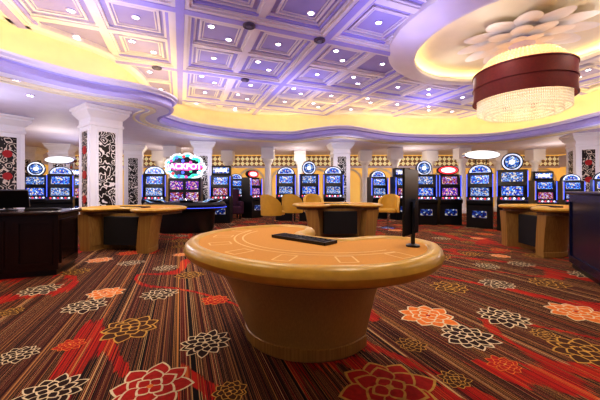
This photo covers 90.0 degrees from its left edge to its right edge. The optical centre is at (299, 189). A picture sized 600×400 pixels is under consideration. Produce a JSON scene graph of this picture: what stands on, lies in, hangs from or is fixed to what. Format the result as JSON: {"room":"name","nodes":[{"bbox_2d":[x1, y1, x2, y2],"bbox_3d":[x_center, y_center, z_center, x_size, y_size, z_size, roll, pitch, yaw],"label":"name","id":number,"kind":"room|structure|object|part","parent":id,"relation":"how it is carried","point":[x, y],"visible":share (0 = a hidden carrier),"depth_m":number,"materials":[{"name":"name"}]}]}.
{"room":"games hall","nodes":[
{"label":"games hall","id":0,"kind":"room"},
{"bbox_2d":[43,151,47,174],"bbox_3d":[-14.075,-0.500,7.000,0.250,3.400,24.000,0,0,0],"label":"wall","id":1,"kind":"structure","parent":0,"point":[45,155],"depth_m":16.51,"materials":[{"name":"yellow paint"}]},
{"bbox_2d":[0,212,599,399],"bbox_3d":[1.000,1.197,7.000,30.000,0.006,24.000,0,0,0],"label":"floor","id":2,"kind":"structure","parent":0,"point":[495,321],"depth_m":2.52,"materials":[{"name":"carpet"}]},
{"bbox_2d":[0,113,33,208],"bbox_3d":[-8.811,-0.487,8.900,1.109,3.375,1.109,0,0,32],"label":"column","id":3,"kind":"structure","parent":2,"relation":"on","point":[12,127],"depth_m":8.79,"materials":[{"name":"white paint"}]},
{"bbox_3d":[-8.488,-0.420,8.702,0.040,2.320,0.485,0,0,32],"label":"scroll panel","id":4,"kind":"part","parent":3,"relation":"part of","materials":[{"name":"white paint"}]},
{"bbox_2d":[25,161,46,207],"bbox_3d":[-9.592,0.080,10.900,0.734,2.240,0.680,0,0,-32],"label":"machine","id":5,"kind":"object","parent":2,"relation":"on","point":[35,182],"visible":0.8,"depth_m":10.79,"materials":[{"name":"black plastic"}]},
{"bbox_2d":[25,146,47,174],"bbox_3d":[-13.950,-0.487,15.500,1.109,3.375,1.109,0,0,-17],"label":"column","id":6,"kind":"structure","parent":2,"relation":"on","point":[32,154],"depth_m":15.20,"materials":[{"name":"white paint"}]},
{"bbox_3d":[-13.838,-0.420,15.139,0.485,2.320,0.034,0,0,-17],"label":"scroll panel","id":7,"kind":"part","parent":6,"relation":"part of","materials":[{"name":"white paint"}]},
{"bbox_2d":[0,208,81,279],"bbox_3d":[-4.290,0.750,4.312,1.700,0.900,0.900,0,0,-21],"label":"counter","id":8,"kind":"object","parent":2,"relation":"on","point":[32,243],"depth_m":4.13,"materials":[{"name":"brown wood"}]},
{"bbox_3d":[-4.145,0.730,3.929,0.413,0.620,0.020,0,0,-21],"label":"panel","id":9,"kind":"part","parent":8,"relation":"part of","materials":[{"name":"brown wood"}]},
{"bbox_2d":[0,189,29,210],"bbox_3d":[-4.248,0.146,4.347,0.520,0.309,0.246,0,0,-29],"label":"monitor","id":10,"kind":"object","parent":8,"relation":"on","point":[9,198],"visible":0.98,"depth_m":4.33,"materials":[{"name":"black plastic"}]},
{"bbox_3d":[-3.646,0.730,4.117,0.413,0.620,0.020,0,0,-21],"label":"panel","id":11,"kind":"part","parent":8,"relation":"part of","materials":[{"name":"brown wood"}]},
{"bbox_2d":[0,208,81,215],"bbox_3d":[-4.290,0.325,4.312,1.700,0.050,0.900,0,0,-21],"label":"countertop","id":12,"kind":"structure","parent":8,"relation":"on","point":[20,212],"depth_m":4.17,"materials":[{"name":"black stone"}]},
{"bbox_2d":[24,207,61,210],"bbox_3d":[-3.780,0.282,4.420,0.400,0.036,0.160,0,0,-23],"label":"keyboard","id":13,"kind":"object","parent":8,"relation":"on","point":[56,208],"visible":1,"depth_m":4.35,"materials":[{"name":"black plastic"}]},
{"bbox_3d":[-3.532,0.730,4.598,0.020,0.620,0.680,0,0,-21],"label":"panel","id":14,"kind":"part","parent":8,"relation":"part of","materials":[{"name":"brown wood"}]},
{"bbox_2d":[46,166,74,207],"bbox_3d":[-8.365,0.185,10.500,0.734,2.030,0.680,0,0,-32],"label":"machine","id":15,"kind":"object","parent":2,"relation":"on","point":[60,180],"visible":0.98,"depth_m":10.36,"materials":[{"name":"black plastic"}]},
{"bbox_2d":[46,175,47,196],"bbox_3d":[-8.573,-0.135,10.160,0.024,0.770,0.082,0,0,-32],"label":"light","id":16,"kind":"object","parent":15,"relation":"attached to","point":[46,175],"depth_m":10.15,"materials":[{"name":"blue plastic"}]},
{"bbox_2d":[45,156,76,165],"bbox_3d":[-8.445,-1.020,10.600,1.039,0.360,0.200,0,0,0],"label":"oval sign","id":17,"kind":"object","parent":15,"relation":"on","point":[56,160],"visible":1,"depth_m":10.50,"materials":[{"name":"white plastic"}]},
{"bbox_3d":[-8.445,-1.060,10.600,0.989,0.237,0.200,0,0,0],"label":"lit panel","id":18,"kind":"part","parent":17,"relation":"part of","materials":[{"name":"white plastic"}]},
{"bbox_2d":[42,143,78,172],"bbox_3d":[-11.503,-0.487,14.500,1.109,3.375,1.109,0,0,-17],"label":"column","id":19,"kind":"structure","parent":2,"relation":"on","point":[54,149],"depth_m":14.12,"materials":[{"name":"white paint"}]},
{"bbox_3d":[-11.392,-0.420,14.139,0.485,2.320,0.034,0,0,-17],"label":"scroll panel","id":20,"kind":"part","parent":19,"relation":"part of","materials":[{"name":"black paint"}]},
{"bbox_2d":[70,168,78,213],"bbox_3d":[-9.240,0.150,12.600,0.734,2.100,0.680,0,0,-29],"label":"machine","id":21,"kind":"object","parent":2,"relation":"on","point":[75,170],"visible":0.19,"depth_m":12.43,"materials":[{"name":"black plastic"}]},
{"bbox_2d":[69,102,131,234],"bbox_3d":[-5.439,-0.487,8.200,1.109,3.375,1.109,0,0,36],"label":"column","id":22,"kind":"structure","parent":2,"relation":"on","point":[100,127],"depth_m":7.93,"materials":[{"name":"white paint"}]},
{"bbox_3d":[-5.660,-0.420,7.891,0.485,2.320,0.040,0,0,36],"label":"scroll panel","id":23,"kind":"part","parent":22,"relation":"part of","materials":[{"name":"white paint"}]},
{"bbox_3d":[-5.132,-0.420,7.980,0.034,2.320,0.485,0,0,36],"label":"scroll panel","id":24,"kind":"part","parent":22,"relation":"part of","materials":[{"name":"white paint"}]},
{"bbox_2d":[78,205,186,253],"bbox_3d":[-3.478,0.774,6.444,2.136,0.853,1.596,0,0,10],"label":"table","id":25,"kind":"object","parent":2,"relation":"on","point":[137,227],"visible":0.99,"depth_m":5.92,"materials":[{"name":"brown wood"}]},
{"bbox_2d":[120,206,149,207],"bbox_3d":[-3.492,0.359,6.361,0.600,0.023,0.160,0,0,10],"label":"tray","id":26,"kind":"object","parent":25,"relation":"on","point":[120,206],"depth_m":6.35,"materials":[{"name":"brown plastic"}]},
{"bbox_2d":[123,144,146,204],"bbox_3d":[-8.189,-0.487,14.800,1.109,3.375,1.109,0,0,-23],"label":"column","id":27,"kind":"structure","parent":2,"relation":"on","point":[133,154],"depth_m":14.44,"materials":[{"name":"white paint"}]},
{"bbox_3d":[-8.042,-0.420,14.452,0.485,2.320,0.034,0,0,-23],"label":"scroll panel","id":28,"kind":"part","parent":27,"relation":"part of","materials":[{"name":"white paint"}]},
{"bbox_2d":[141,166,166,204],"bbox_3d":[-5.030,0.185,10.400,0.734,2.030,0.680,0,0,-17],"label":"machine","id":29,"kind":"object","parent":2,"relation":"on","point":[154,178],"visible":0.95,"depth_m":10.27,"materials":[{"name":"black plastic"}]},
{"bbox_2d":[151,150,165,168],"bbox_3d":[-7.840,-0.485,16.800,0.640,3.370,0.640,0,0,0],"label":"round column","id":30,"kind":"structure","parent":2,"relation":"on","point":[156,155],"depth_m":16.48,"materials":[{"name":"white paint"}]},
{"bbox_2d":[163,146,180,177],"bbox_3d":[-6.400,-0.485,15.000,0.640,3.370,0.640,0,0,0],"label":"round column","id":31,"kind":"structure","parent":2,"relation":"on","point":[168,151],"depth_m":14.68,"materials":[{"name":"white paint"}]},
{"bbox_2d":[143,198,226,233],"bbox_3d":[-3.325,0.720,8.700,2.350,0.960,1.530,0,0,-6],"label":"table","id":32,"kind":"object","parent":2,"relation":"on","point":[199,216],"visible":0.77,"depth_m":8.25,"materials":[{"name":"black plastic"}]},
{"bbox_2d":[164,153,205,200],"bbox_3d":[-3.953,-0.036,10.434,1.332,2.473,0.725,0,0,-11],"label":"machine","id":33,"kind":"object","parent":2,"relation":"on","point":[185,169],"visible":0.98,"depth_m":10.13,"materials":[{"name":"black plastic"}]},
{"bbox_3d":[-3.910,-0.790,10.278,1.308,0.965,0.247,0,0,-11],"label":"sign panel","id":34,"kind":"part","parent":33,"relation":"part of","materials":[{"name":"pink plastic"}]},
{"bbox_2d":[190,141,215,200],"bbox_3d":[-4.494,-0.487,13.900,1.109,3.375,1.109,0,0,-17],"label":"column","id":35,"kind":"structure","parent":2,"relation":"on","point":[202,149],"depth_m":13.56,"materials":[{"name":"white paint"}]},
{"bbox_3d":[-4.383,-0.420,13.539,0.485,2.320,0.034,0,0,-17],"label":"scroll panel","id":36,"kind":"part","parent":35,"relation":"part of","materials":[{"name":"white paint"}]},
{"bbox_2d":[210,166,232,222],"bbox_3d":[-2.910,0.150,11.100,0.734,2.100,0.680,0,0,-3],"label":"machine","id":37,"kind":"object","parent":2,"relation":"on","point":[221,179],"visible":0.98,"depth_m":10.94,"materials":[{"name":"black plastic"}]},
{"bbox_3d":[-2.897,0.770,10.833,0.400,0.220,0.015,0,0,-3],"label":"belly glass","id":38,"kind":"part","parent":37,"relation":"part of","materials":[{"name":"blue glass"}]},
{"bbox_2d":[221,150,234,165],"bbox_3d":[-4.032,-0.485,16.800,0.640,3.370,0.640,0,0,0],"label":"round column","id":39,"kind":"structure","parent":2,"relation":"on","point":[227,156],"depth_m":16.48,"materials":[{"name":"white paint"}]},
{"bbox_2d":[232,174,241,200],"bbox_3d":[-3.243,0.185,15.200,0.734,2.030,0.680,0,0,-17],"label":"machine","id":40,"kind":"object","parent":2,"relation":"on","point":[237,178],"visible":0.32,"depth_m":15.11,"materials":[{"name":"black plastic"}]},
{"bbox_2d":[233,189,243,218],"bbox_3d":[-2.931,0.575,12.723,0.960,1.250,0.750,0,0,-23],"label":"lounge chair","id":41,"kind":"object","parent":2,"relation":"on","point":[238,206],"visible":0.49,"depth_m":12.59,"materials":[{"name":"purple fabric"}]},
{"bbox_3d":[-3.042,0.475,12.986,0.800,1.050,0.180,0,0,-23],"label":"backrest","id":42,"kind":"part","parent":41,"relation":"part of","materials":[{"name":"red fabric"}]},
{"bbox_3d":[-2.921,0.840,12.700,0.760,0.320,0.700,0,0,-23],"label":"seat","id":43,"kind":"part","parent":41,"relation":"part of","materials":[{"name":"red fabric"}]},
{"bbox_3d":[-2.547,0.740,12.842,0.160,0.520,0.630,0,0,-23],"label":"armrest","id":44,"kind":"part","parent":41,"relation":"part of","materials":[{"name":"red fabric"}]},
{"bbox_2d":[242,170,262,217],"bbox_3d":[-2.068,0.165,13.200,0.680,2.070,0.734,0,0,33],"label":"machine","id":45,"kind":"object","parent":2,"relation":"on","point":[251,186],"visible":0.91,"depth_m":12.97,"materials":[{"name":"black plastic"}]},
{"bbox_2d":[250,178,251,195],"bbox_3d":[-2.107,-0.135,12.803,0.082,0.770,0.024,0,0,33],"label":"light","id":46,"kind":"object","parent":45,"relation":"attached to","point":[250,178],"depth_m":12.79,"materials":[{"name":"blue plastic"}]},
{"bbox_3d":[-1.843,0.770,13.056,0.015,0.220,0.400,0,0,33],"label":"belly glass","id":47,"kind":"part","parent":45,"relation":"part of","materials":[{"name":"blue glass"}]},
{"bbox_2d":[261,147,274,194],"bbox_3d":[-1.664,-0.485,15.600,0.640,3.370,0.640,0,0,0],"label":"round column","id":48,"kind":"structure","parent":2,"relation":"on","point":[267,153],"depth_m":15.43,"materials":[{"name":"white paint"}]},
{"bbox_2d":[260,194,284,224],"bbox_3d":[-0.786,0.660,8.360,0.684,1.080,0.600,0,0,37],"label":"chair","id":49,"kind":"object","parent":2,"relation":"on","point":[270,206],"visible":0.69,"depth_m":8.09,"materials":[{"name":"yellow leather"}]},
{"bbox_3d":[-0.863,0.410,8.257,0.684,0.580,0.344,0,0,37],"label":"backrest","id":50,"kind":"part","parent":49,"relation":"part of","materials":[{"name":"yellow leather"}]},
{"bbox_2d":[276,167,295,220],"bbox_3d":[-0.560,0.134,12.000,0.771,2.132,0.714,0,0,0],"label":"machine","id":51,"kind":"object","parent":2,"relation":"on","point":[285,176],"visible":0.59,"depth_m":11.84,"materials":[{"name":"black plastic"}]},
{"bbox_2d":[282,194,302,224],"bbox_3d":[-0.236,0.660,9.353,0.684,1.080,0.600,0,0,20],"label":"chair","id":52,"kind":"object","parent":2,"relation":"on","point":[288,200],"visible":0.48,"depth_m":9.09,"materials":[{"name":"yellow leather"}]},
{"bbox_3d":[-0.279,0.410,9.232,0.684,0.580,0.344,0,0,20],"label":"backrest","id":53,"kind":"part","parent":52,"relation":"part of","materials":[{"name":"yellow leather"}]},
{"bbox_2d":[294,150,305,196],"bbox_3d":[0.000,-0.485,16.800,0.640,3.370,0.640,0,0,0],"label":"round column","id":54,"kind":"structure","parent":2,"relation":"on","point":[299,155],"depth_m":16.48,"materials":[{"name":"white paint"}]},
{"bbox_2d":[299,161,318,220],"bbox_3d":[0.357,0.024,11.900,0.771,2.352,0.714,0,0,0],"label":"machine","id":55,"kind":"object","parent":2,"relation":"on","point":[308,181],"visible":0.72,"depth_m":11.74,"materials":[{"name":"black plastic"}]},
{"bbox_2d":[303,194,323,211],"bbox_3d":[0.443,0.660,9.749,0.684,1.080,0.600,0,0,-11],"label":"chair","id":56,"kind":"object","parent":2,"relation":"on","point":[309,197],"visible":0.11,"depth_m":9.92,"materials":[{"name":"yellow leather"}]},
{"bbox_2d":[184,224,444,362],"bbox_3d":[-0.060,0.779,2.242,1.999,0.843,1.436,0,0,43],"label":"table","id":57,"kind":"object","parent":2,"relation":"on","point":[301,296],"visible":0.98,"depth_m":2.01,"materials":[{"name":"brown wood"}]},
{"bbox_2d":[272,233,336,245],"bbox_3d":[0.019,0.369,2.272,0.540,0.023,0.144,0,0,43],"label":"tray","id":58,"kind":"object","parent":57,"relation":"on","point":[317,241],"depth_m":2.22,"materials":[{"name":"black plastic"}]},
{"bbox_2d":[402,168,419,247],"bbox_3d":[0.760,0.120,2.020,0.090,0.520,0.280,0,0,39],"label":"display","id":59,"kind":"object","parent":57,"relation":"on","point":[409,176],"visible":1,"depth_m":1.99,"materials":[{"name":"black plastic"}]},
{"bbox_3d":[0.760,0.225,2.020,0.027,0.290,0.028,0,0,39],"label":"post","id":60,"kind":"part","parent":59,"relation":"part of","materials":[{"name":"black plastic"}]},
{"bbox_2d":[323,166,343,201],"bbox_3d":[1.298,0.134,11.800,0.771,2.132,0.714,0,0,0],"label":"machine","id":61,"kind":"object","parent":2,"relation":"on","point":[333,178],"visible":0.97,"depth_m":11.64,"materials":[{"name":"black plastic"}]},
{"bbox_2d":[292,202,382,236],"bbox_3d":[0.959,0.774,8.021,2.350,0.853,1.755,0,0,-6],"label":"table","id":62,"kind":"object","parent":2,"relation":"on","point":[328,219],"visible":0.98,"depth_m":7.46,"materials":[{"name":"brown wood"}]},
{"bbox_2d":[326,142,354,201],"bbox_3d":[1.893,-0.487,14.200,1.109,3.375,1.109,0,0,-6],"label":"column","id":63,"kind":"structure","parent":2,"relation":"on","point":[340,152],"depth_m":13.83,"materials":[{"name":"white paint"}]},
{"bbox_3d":[1.931,-0.420,13.824,0.485,2.320,0.034,0,0,-6],"label":"scroll panel","id":64,"kind":"part","parent":63,"relation":"part of","materials":[{"name":"white paint"}]},
{"bbox_2d":[358,150,371,201],"bbox_3d":[3.640,-0.485,16.800,0.640,3.370,0.640,0,0,0],"label":"round column","id":65,"kind":"structure","parent":2,"relation":"on","point":[364,156],"depth_m":16.64,"materials":[{"name":"white paint"}]},
{"bbox_2d":[367,171,387,218],"bbox_3d":[3.328,0.185,12.800,0.734,2.030,0.680,0,0,-9],"label":"machine","id":66,"kind":"object","parent":2,"relation":"on","point":[377,182],"visible":0.73,"depth_m":12.66,"materials":[{"name":"black plastic"}]},
{"bbox_2d":[378,194,399,228],"bbox_3d":[2.785,0.660,9.441,0.684,1.080,0.600,0,0,34],"label":"chair","id":67,"kind":"object","parent":2,"relation":"on","point":[391,202],"visible":0.93,"depth_m":9.47,"materials":[{"name":"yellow leather"}]},
{"bbox_3d":[2.757,0.640,9.400,0.520,0.120,0.500,0,0,34],"label":"seat","id":68,"kind":"part","parent":67,"relation":"part of","materials":[{"name":"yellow leather"}]},
{"bbox_3d":[2.858,0.410,9.547,0.684,0.580,0.344,0,0,34],"label":"backrest","id":69,"kind":"part","parent":67,"relation":"part of","materials":[{"name":"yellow leather"}]},
{"bbox_2d":[387,147,402,176],"bbox_3d":[4.940,-0.485,15.600,0.640,3.370,0.640,0,0,0],"label":"round column","id":70,"kind":"structure","parent":2,"relation":"on","point":[394,154],"depth_m":15.28,"materials":[{"name":"white paint"}]},
{"bbox_2d":[390,168,409,219],"bbox_3d":[4.182,0.150,12.300,0.734,2.100,0.680,0,0,-9],"label":"machine","id":71,"kind":"object","parent":2,"relation":"on","point":[396,180],"visible":0.34,"depth_m":12.17,"materials":[{"name":"black plastic"}]},
{"bbox_2d":[395,177,396,194],"bbox_3d":[3.858,-0.135,12.068,0.024,0.770,0.082,0,0,-9],"label":"light","id":72,"kind":"object","parent":71,"relation":"attached to","point":[395,177],"depth_m":12.08,"materials":[{"name":"blue plastic"}]},
{"bbox_2d":[415,161,437,224],"bbox_3d":[4.381,0.080,10.600,0.734,2.240,0.680,0,0,6],"label":"machine","id":73,"kind":"object","parent":2,"relation":"on","point":[427,182],"visible":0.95,"depth_m":10.40,"materials":[{"name":"black plastic"}]},
{"bbox_3d":[4.355,0.770,10.334,0.400,0.220,0.015,0,0,6],"label":"belly glass","id":74,"kind":"part","parent":73,"relation":"part of","materials":[{"name":"blue glass"}]},
{"bbox_2d":[435,175,436,196],"bbox_3d":[4.716,-0.135,10.384,0.024,0.770,0.082,0,0,6],"label":"light","id":75,"kind":"object","parent":73,"relation":"attached to","point":[435,175],"depth_m":10.39,"materials":[{"name":"blue plastic"}]},
{"bbox_2d":[422,150,437,173],"bbox_3d":[7.280,-0.485,16.800,0.640,3.370,0.640,0,0,0],"label":"round column","id":76,"kind":"structure","parent":2,"relation":"on","point":[431,156],"depth_m":16.48,"materials":[{"name":"white paint"}]},
{"bbox_2d":[436,165,462,224],"bbox_3d":[5.229,0.165,10.600,0.734,2.070,0.680,0,0,6],"label":"machine","id":77,"kind":"object","parent":2,"relation":"on","point":[449,183],"visible":1,"depth_m":10.42,"materials":[{"name":"black plastic"}]},
{"bbox_3d":[5.203,0.770,10.334,0.400,0.220,0.015,0,0,6],"label":"belly glass","id":78,"kind":"part","parent":77,"relation":"part of","materials":[{"name":"blue glass"}]},
{"bbox_2d":[460,175,461,196],"bbox_3d":[5.564,-0.135,10.384,0.024,0.770,0.082,0,0,6],"label":"light","id":79,"kind":"object","parent":77,"relation":"attached to","point":[460,175],"depth_m":10.38,"materials":[{"name":"blue plastic"}]},
{"bbox_2d":[453,147,471,212],"bbox_3d":[8.424,-0.485,15.600,0.640,3.370,0.640,0,0,0],"label":"round column","id":80,"kind":"structure","parent":2,"relation":"on","point":[457,152],"depth_m":15.44,"materials":[{"name":"white paint"}]},
{"bbox_2d":[466,164,493,228],"bbox_3d":[5.820,0.185,9.700,0.734,2.030,0.680,0,0,34],"label":"machine","id":81,"kind":"object","parent":2,"relation":"on","point":[480,177],"visible":1,"depth_m":9.54,"materials":[{"name":"black plastic"}]},
{"bbox_3d":[5.669,0.770,9.479,0.400,0.220,0.015,0,0,34],"label":"belly glass","id":82,"kind":"part","parent":81,"relation":"part of","materials":[{"name":"blue glass"}]},
{"bbox_2d":[462,150,499,164],"bbox_3d":[5.883,-1.062,9.750,1.160,0.464,0.200,0,0,0],"label":"oval sign","id":83,"kind":"object","parent":81,"relation":"on","point":[475,155],"visible":1,"depth_m":9.65,"materials":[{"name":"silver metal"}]},
{"bbox_3d":[5.883,-1.137,9.750,1.160,0.313,0.140,0,0,0],"label":"frame","id":84,"kind":"part","parent":83,"relation":"part of","materials":[{"name":"silver metal"}]},
{"bbox_3d":[5.883,-1.137,9.750,1.105,0.265,0.200,0,0,0],"label":"lit panel","id":85,"kind":"part","parent":83,"relation":"part of","materials":[{"name":"white plastic"}]},
{"bbox_2d":[489,150,507,211],"bbox_3d":[11.088,-0.485,16.800,0.640,3.370,0.640,0,0,0],"label":"round column","id":86,"kind":"structure","parent":2,"relation":"on","point":[496,162],"depth_m":16.70,"materials":[{"name":"white paint"}]},
{"bbox_2d":[497,153,527,230],"bbox_3d":[6.289,0.046,8.900,0.756,2.307,0.700,0,0,34],"label":"machine","id":87,"kind":"object","parent":2,"relation":"on","point":[512,182],"visible":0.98,"depth_m":8.80,"materials":[{"name":"black plastic"}]},
{"bbox_2d":[498,204,568,257],"bbox_3d":[4.966,0.753,5.885,1.404,0.894,1.880,0,0,6],"label":"table","id":88,"kind":"object","parent":2,"relation":"on","point":[542,228],"visible":0.8,"depth_m":5.50,"materials":[{"name":"brown wood"}]},
{"bbox_2d":[538,205,562,207],"bbox_3d":[4.893,0.318,5.893,0.141,0.024,0.528,0,0,6],"label":"tray","id":89,"kind":"object","parent":88,"relation":"on","point":[538,205],"depth_m":5.66,"materials":[{"name":"black plastic"}]},
{"bbox_2d":[525,149,545,171],"bbox_3d":[12.690,-0.485,16.200,0.640,3.370,0.640,0,0,0],"label":"round column","id":90,"kind":"structure","parent":2,"relation":"on","point":[535,157],"depth_m":15.97,"materials":[{"name":"white paint"}]},
{"bbox_2d":[528,171,558,204],"bbox_3d":[8.424,0.276,10.400,0.646,1.848,0.598,0,0,11],"label":"machine","id":91,"kind":"object","parent":2,"relation":"on","point":[542,186],"visible":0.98,"depth_m":10.30,"materials":[{"name":"black plastic"}]},
{"bbox_2d":[534,181,535,200],"bbox_3d":[8.086,0.025,10.306,0.021,0.678,0.072,0,0,11],"label":"light","id":92,"kind":"object","parent":91,"relation":"attached to","point":[534,181],"depth_m":10.31,"materials":[{"name":"blue plastic"}]},
{"bbox_2d":[555,181,556,200],"bbox_3d":[8.698,0.025,10.182,0.021,0.678,0.072,0,0,11],"label":"light","id":93,"kind":"object","parent":91,"relation":"attached to","point":[555,181],"depth_m":10.18,"materials":[{"name":"blue plastic"}]},
{"bbox_2d":[557,174,584,204],"bbox_3d":[9.846,0.307,10.900,0.646,1.786,0.598,0,0,14],"label":"machine","id":94,"kind":"object","parent":2,"relation":"on","point":[568,182],"visible":0.46,"depth_m":10.84,"materials":[{"name":"black plastic"}]},
{"bbox_2d":[562,181,563,199],"bbox_3d":[9.504,0.025,10.823,0.021,0.678,0.072,0,0,14],"label":"light","id":95,"kind":"object","parent":94,"relation":"attached to","point":[562,181],"depth_m":10.83,"materials":[{"name":"blue plastic"}]},
{"bbox_2d":[559,132,599,190],"bbox_3d":[11.131,-0.487,11.800,1.109,3.375,1.109,0,0,20],"label":"column","id":96,"kind":"structure","parent":2,"relation":"on","point":[582,149],"depth_m":11.47,"materials":[{"name":"white paint"}]},
{"bbox_3d":[10.776,-0.420,11.930,0.034,2.320,0.485,0,0,20],"label":"scroll panel","id":97,"kind":"part","parent":96,"relation":"part of","materials":[{"name":"white paint"}]},
{"bbox_3d":[11.001,-0.420,11.444,0.485,2.320,0.040,0,0,20],"label":"scroll panel","id":98,"kind":"part","parent":96,"relation":"part of","materials":[{"name":"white paint"}]},
{"bbox_2d":[564,191,599,284],"bbox_3d":[4.497,0.610,3.826,1.400,1.180,1.400,0,0,28],"label":"counter","id":99,"kind":"object","parent":2,"relation":"on","point":[584,206],"depth_m":4.11,"materials":[{"name":"blue paint"}]},
{"bbox_2d":[564,191,599,195],"bbox_3d":[4.497,0.045,3.826,1.400,0.050,1.400,0,0,28],"label":"countertop","id":100,"kind":"structure","parent":99,"relation":"on","point":[594,193],"depth_m":4.05,"materials":[{"name":"blue paint"}]},
{"bbox_3d":[3.911,0.590,4.131,0.020,0.900,1.180,0,0,28],"label":"panel","id":101,"kind":"part","parent":99,"relation":"part of","materials":[{"name":"blue paint"}]},
{"bbox_2d":[590,172,599,190],"bbox_3d":[9.588,0.307,9.400,0.646,1.786,0.598,0,0,34],"label":"machine","id":102,"kind":"object","parent":2,"relation":"on","point":[595,181],"visible":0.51,"depth_m":9.47,"materials":[{"name":"black plastic"}]},
{"bbox_2d":[23,0,599,113],"bbox_3d":[1.000,-3.650,7.000,30.000,0.100,24.000,0,0,0],"label":"ceiling","id":103,"kind":"structure","parent":0,"point":[124,13],"depth_m":7.42,"materials":[{"name":"paint"}]},
{"bbox_2d":[66,8,75,13],"bbox_3d":[-4.582,-3.589,6.003,0.170,0.022,0.167,0,0,0],"label":"recessed light","id":104,"kind":"object","parent":103,"relation":"in","point":[70,10],"visible":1,"depth_m":6.00,"materials":[{"name":"white glass"}]},
{"bbox_2d":[131,14,139,19],"bbox_3d":[-3.414,-3.589,6.233,0.170,0.022,0.167,0,0,0],"label":"recessed light","id":105,"kind":"object","parent":103,"relation":"in","point":[136,17],"visible":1,"depth_m":6.22,"materials":[{"name":"white paint"}]},
{"bbox_2d":[207,24,214,28],"bbox_3d":[-1.949,-3.589,6.582,0.170,0.022,0.167,0,0,0],"label":"recessed light","id":106,"kind":"object","parent":103,"relation":"in","point":[211,26],"visible":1,"depth_m":6.58,"materials":[{"name":"white glass"}]},
{"bbox_2d":[0,0,599,118],"bbox_3d":[1.572,-3.514,4.973,18.648,0.172,19.300,0,0,0],"label":"ceiling beams","id":107,"kind":"structure","parent":103,"relation":"attached to","point":[180,17],"depth_m":7.71,"materials":[{"name":"paint"}]},
{"bbox_2d":[152,66,161,69],"bbox_3d":[-4.011,-3.413,8.412,0.260,0.040,0.260,0,0,0],"label":"ceiling speaker","id":108,"kind":"object","parent":107,"relation":"attached to","point":[153,67],"visible":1,"depth_m":8.38},
{"bbox_2d":[243,22,254,29],"bbox_3d":[-1.061,-3.413,6.253,0.260,0.040,0.260,0,0,0],"label":"ceiling speaker","id":109,"kind":"object","parent":107,"relation":"attached to","point":[247,25],"visible":1,"depth_m":6.22},
{"bbox_2d":[314,37,324,43],"bbox_3d":[0.448,-3.413,6.857,0.260,0.040,0.260,0,0,0],"label":"ceiling speaker","id":110,"kind":"object","parent":107,"relation":"attached to","point":[318,40],"visible":1,"depth_m":6.81},
{"bbox_2d":[0,19,599,142],"bbox_3d":[1.493,-2.855,4.971,19.587,1.410,20.167,0,0,0],"label":"trim","id":111,"kind":"structure","parent":103,"relation":"attached to","point":[25,53],"depth_m":11.69,"materials":[{"name":"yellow paint"}]},
{"bbox_2d":[307,10,314,15],"bbox_3d":[0.222,-3.589,6.082,0.170,0.022,0.167,0,0,0],"label":"recessed light","id":112,"kind":"object","parent":103,"relation":"in","point":[309,12],"visible":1,"depth_m":6.06,"materials":[{"name":"white paint"}]},
{"bbox_2d":[375,20,382,24],"bbox_3d":[1.687,-3.589,6.431,0.170,0.022,0.167,0,0,0],"label":"recessed light","id":113,"kind":"object","parent":103,"relation":"in","point":[378,22],"visible":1,"depth_m":6.43,"materials":[{"name":"white paint"}]},
{"bbox_2d":[388,0,599,84],"bbox_3d":[5.100,-3.450,6.900,5.900,0.300,5.900,0,0,0],"label":"trim","id":114,"kind":"structure","parent":103,"relation":"attached to","point":[434,15],"depth_m":6.54,"materials":[{"name":"paint"}]},
{"bbox_2d":[415,0,599,76],"bbox_3d":[5.100,-3.590,6.900,5.280,0.001,5.280,0,0,0],"label":"trim","id":115,"kind":"structure","parent":103,"relation":"attached to","point":[438,56],"depth_m":6.93,"materials":[{"name":"beige paint"}]},
{"bbox_2d":[457,5,599,63],"bbox_3d":[5.100,-3.418,6.900,2.644,0.340,2.644,0,0,0],"label":"ceiling medallion","id":116,"kind":"object","parent":103,"relation":"attached to","point":[558,26],"visible":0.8,"depth_m":6.50,"materials":[{"name":"beige paint"}]},
{"bbox_2d":[472,44,579,122],"bbox_3d":[5.100,-2.501,6.900,1.969,1.646,1.969,0,0,-14],"label":"chandelier","id":117,"kind":"object","parent":116,"relation":"hanging from","point":[543,78],"visible":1,"depth_m":6.25,"materials":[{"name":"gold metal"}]},
{"bbox_3d":[5.100,-2.865,6.900,1.721,0.350,1.712,0,0,0],"label":"gold crown","id":118,"kind":"part","parent":117,"relation":"part of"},
{"bbox_2d":[486,87,566,105],"bbox_3d":[5.100,-2.193,6.900,1.795,0.026,1.795,0,0,0],"label":"diffuser","id":119,"kind":"object","parent":117,"relation":"attached to","point":[492,89],"depth_m":6.59,"materials":[{"name":"beige glass"}]},
{"bbox_2d":[75,155,559,204],"bbox_3d":[1.000,-0.500,18.625,30.000,3.400,0.350,0,0,0],"label":"wall","id":120,"kind":"structure","parent":0,"point":[242,164],"depth_m":18.50,"materials":[{"name":"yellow paint"}]},
{"bbox_2d":[0,71,599,154],"bbox_3d":[1.000,-2.295,7.000,30.000,0.290,24.000,0,0,0],"label":"ceiling","id":121,"kind":"structure","parent":120,"relation":"attached to","point":[53,122],"depth_m":12.00,"materials":[{"name":"white paint"}]},
{"bbox_2d":[558,154,565,180],"bbox_3d":[16.075,-0.500,7.000,0.250,3.400,24.000,0,0,0],"label":"wall","id":122,"kind":"structure","parent":0,"point":[562,157],"depth_m":18.29,"materials":[{"name":"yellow paint"}]}
]}

